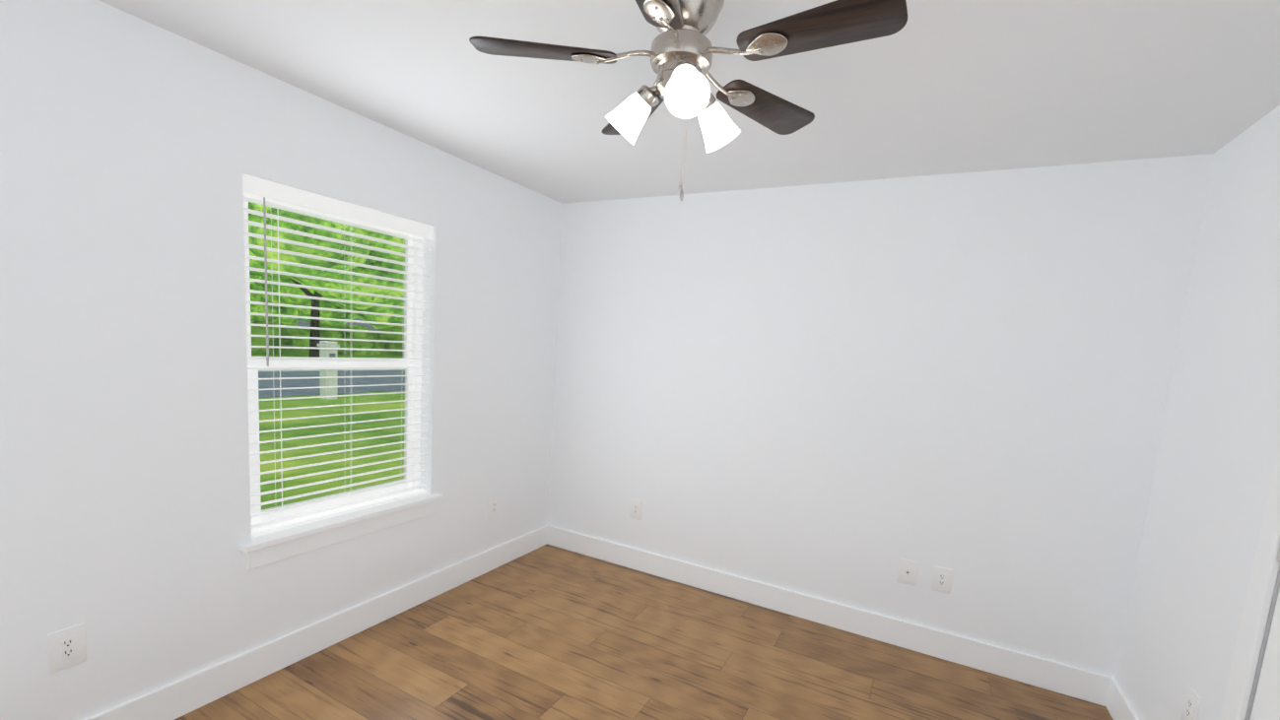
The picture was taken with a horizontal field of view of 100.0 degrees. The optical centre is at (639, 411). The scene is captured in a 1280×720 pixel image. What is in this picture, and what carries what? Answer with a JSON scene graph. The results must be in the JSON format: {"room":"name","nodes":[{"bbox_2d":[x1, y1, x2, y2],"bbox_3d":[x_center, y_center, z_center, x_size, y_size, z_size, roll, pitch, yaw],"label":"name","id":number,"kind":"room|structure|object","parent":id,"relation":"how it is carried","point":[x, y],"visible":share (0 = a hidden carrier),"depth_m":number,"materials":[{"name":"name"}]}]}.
{"room":"empty bedroom","nodes":[
{"label":"empty bedroom","id":0,"kind":"room"},
{"bbox_2d":[0,0,562,719],"bbox_3d":[-1.690,-0.069,2.020,0.160,2.440,4.254,8,8,28],"label":"wall","id":1,"kind":"structure","parent":0,"point":[132,148],"depth_m":1.91,"materials":[{"name":"white paint"}]},
{"bbox_2d":[46,623,87,673],"bbox_3d":[-1.855,0.768,1.739,0.007,0.133,0.088,8,8,28],"label":"electrical outlet","id":2,"kind":"object","parent":1,"relation":"attached to","point":[66,647],"visible":1,"depth_m":1.74,"materials":[{"name":"white plastic"}]},
{"bbox_2d":[84,525,548,719],"bbox_3d":[-1.690,1.077,2.121,0.015,0.145,4.254,8,8,28],"label":"baseboard","id":3,"kind":"structure","parent":1,"relation":"attached to","point":[173,701],"depth_m":2.42,"materials":[{"name":"paint"}]},
{"bbox_2d":[243,192,423,530],"bbox_3d":[-1.430,-0.232,2.553,0.074,1.445,0.900,8,8,28],"label":"window","id":4,"kind":"structure","parent":1,"relation":"in","point":[285,363],"depth_m":2.58,"materials":[{"name":"white plastic"}]},
{"bbox_2d":[242,173,433,538],"bbox_3d":[-1.363,-0.224,2.517,0.070,1.440,0.892,8,8,28],"label":"window blind","id":5,"kind":"object","parent":4,"relation":"attached to","point":[261,187],"visible":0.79,"depth_m":2.42,"materials":[{"name":"white plastic"}]},
{"bbox_2d":[238,493,442,552],"bbox_3d":[-1.400,0.507,2.601,0.145,0.025,0.990,8,8,28],"label":"window sill","id":6,"kind":"structure","parent":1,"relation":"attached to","point":[278,537],"depth_m":2.47,"materials":[{"name":"paint"}]},
{"bbox_2d":[246,500,435,569],"bbox_3d":[-1.372,0.566,2.591,0.017,0.084,0.940,8,8,28],"label":"apron","id":7,"kind":"object","parent":1,"relation":"attached to","point":[275,553],"visible":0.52,"depth_m":2.49,"materials":[{"name":"paint"}]},
{"bbox_2d":[488,496,499,519],"bbox_3d":[-0.936,0.618,3.440,0.007,0.133,0.088,8,8,28],"label":"electrical outlet","id":8,"kind":"object","parent":1,"relation":"attached to","point":[493,507],"visible":1,"depth_m":3.43,"materials":[{"name":"white plastic"}]},
{"bbox_2d":[174,543,1112,719],"bbox_3d":[0.078,1.446,1.198,5.664,0.120,5.854,8,8,28],"label":"floor","id":9,"kind":"structure","parent":0,"point":[547,632],"depth_m":2.54,"materials":[{"name":"brown wood"}]},
{"bbox_2d":[98,0,1279,203],"bbox_3d":[0.250,-1.089,0.882,5.664,0.120,5.854,8,8,28],"label":"ceiling","id":10,"kind":"structure","parent":0,"point":[938,87],"depth_m":1.85,"materials":[{"name":"white paint"}]},
{"bbox_2d":[469,0,908,201],"bbox_3d":[0.120,-0.818,1.377,1.007,0.555,1.028,8,8,28],"label":"ceiling fan","id":11,"kind":"object","parent":10,"relation":"hanging from","point":[681,51],"visible":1,"depth_m":1.32,"materials":[{"name":"brown wood"}]},
{"bbox_2d":[547,153,1213,677],"bbox_3d":[0.859,-0.039,3.161,3.584,2.440,0.160,8,8,28],"label":"wall","id":12,"kind":"structure","parent":0,"point":[851,392],"depth_m":2.81,"materials":[{"name":"white paint"}]},
{"bbox_2d":[629,498,642,520],"bbox_3d":[-0.026,0.659,3.606,0.088,0.133,0.007,8,8,28],"label":"electrical outlet","id":13,"kind":"object","parent":12,"relation":"attached to","point":[636,508],"visible":1,"depth_m":3.60,"materials":[{"name":"white plastic"}]},
{"bbox_2d":[547,525,1111,706],"bbox_3d":[0.741,1.104,3.226,3.234,0.145,0.015,8,8,28],"label":"baseboard","id":14,"kind":"structure","parent":12,"relation":"attached to","point":[1071,681],"depth_m":2.96,"materials":[{"name":"paint"}]},
{"bbox_2d":[896,558,918,586],"bbox_3d":[1.415,0.852,2.838,0.088,0.133,0.017,8,8,28],"label":"outlet","id":15,"kind":"object","parent":12,"relation":"attached to","point":[908,572],"visible":1,"depth_m":2.84,"materials":[{"name":"white plastic"}]},
{"bbox_2d":[930,565,952,594],"bbox_3d":[1.557,0.871,2.768,0.088,0.133,0.007,8,8,28],"label":"electrical outlet","id":16,"kind":"object","parent":12,"relation":"attached to","point":[941,581],"visible":1,"depth_m":2.77,"materials":[{"name":"white plastic"}]},
{"bbox_2d":[1114,105,1279,719],"bbox_3d":[1.316,0.332,0.431,0.160,2.440,4.254,8,8,28],"label":"wall","id":17,"kind":"structure","parent":0,"point":[1219,442],"depth_m":1.91,"materials":[{"name":"white paint"}]},
{"bbox_2d":[1105,676,1139,719],"bbox_3d":[1.162,1.458,0.613,0.015,0.145,4.254,8,8,28],"label":"baseboard","id":18,"kind":"structure","parent":17,"relation":"attached to","point":[1118,707],"depth_m":2.36,"materials":[{"name":"paint"}]},
{"bbox_2d":[1180,684,1201,719],"bbox_3d":[1.863,1.010,1.817,0.007,0.133,0.088,8,8,28],"label":"outlet","id":19,"kind":"object","parent":17,"relation":"attached to","point":[1191,706],"visible":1,"depth_m":1.81,"materials":[{"name":"white plastic"}]},
{"bbox_2d":[1218,443,1279,719],"bbox_3d":[1.639,0.425,1.083,0.177,2.139,0.998,8,8,28],"label":"door frame","id":20,"kind":"structure","parent":17,"relation":"attached to","point":[1255,613],"depth_m":1.53,"materials":[{"name":"paint"}]},
{"bbox_2d":[1249,546,1279,719],"bbox_3d":[1.563,0.457,1.135,0.107,2.029,0.817,8,8,28],"label":"door leaf","id":21,"kind":"structure","parent":17,"relation":"in","point":[1266,705],"depth_m":1.47,"materials":[{"name":"paint"}]},
{"label":"outside","id":22,"kind":"structure","parent":0,"visible":0},
{"bbox_2d":[251,350,404,509],"bbox_3d":[-38.380,-7.223,53.849,160.000,0.200,220.000,8,8,28],"label":"lawn","id":23,"kind":"structure","parent":22,"point":[316,440],"depth_m":9.12,"materials":[{"name":"green plant"}]},
{"bbox_2d":[250,292,357,326],"bbox_3d":[-33.038,-15.743,48.066,21.977,18.831,23.546,8,8,28],"label":"tree","id":24,"kind":"object","parent":23,"relation":"on","point":[288,310],"depth_m":45.43,"materials":[{"name":"green plant"}]},
{"bbox_2d":[248,202,404,357],"bbox_3d":[-17.381,-10.539,29.409,17.643,15.228,17.404,8,8,28],"label":"oak tree","id":25,"kind":"object","parent":23,"relation":"on","point":[328,284],"depth_m":27.23,"materials":[{"name":"green plant"}]},
{"bbox_2d":[250,320,404,355],"bbox_3d":[-19.081,-4.922,39.458,4.681,2.824,64.733,8,8,28],"label":"bush","id":26,"kind":"object","parent":23,"relation":"on","point":[274,331],"depth_m":34.77,"materials":[{"name":"green plant"}]},
{"bbox_2d":[317,340,339,400],"bbox_3d":[-8.112,-1.065,13.979,0.380,1.500,0.380,8,8,28],"label":"pedestal","id":27,"kind":"object","parent":23,"relation":"on","point":[328,382],"depth_m":13.88,"materials":[{"name":"white paint"}]},
{"bbox_2d":[258,370,404,398],"bbox_3d":[-2.112,-2.488,34.667,7.200,0.020,220.000,8,8,28],"label":"road","id":28,"kind":"structure","parent":23,"relation":"on","point":[300,382],"depth_m":17.82,"materials":[{"name":"grey asphalt"}]}
]}

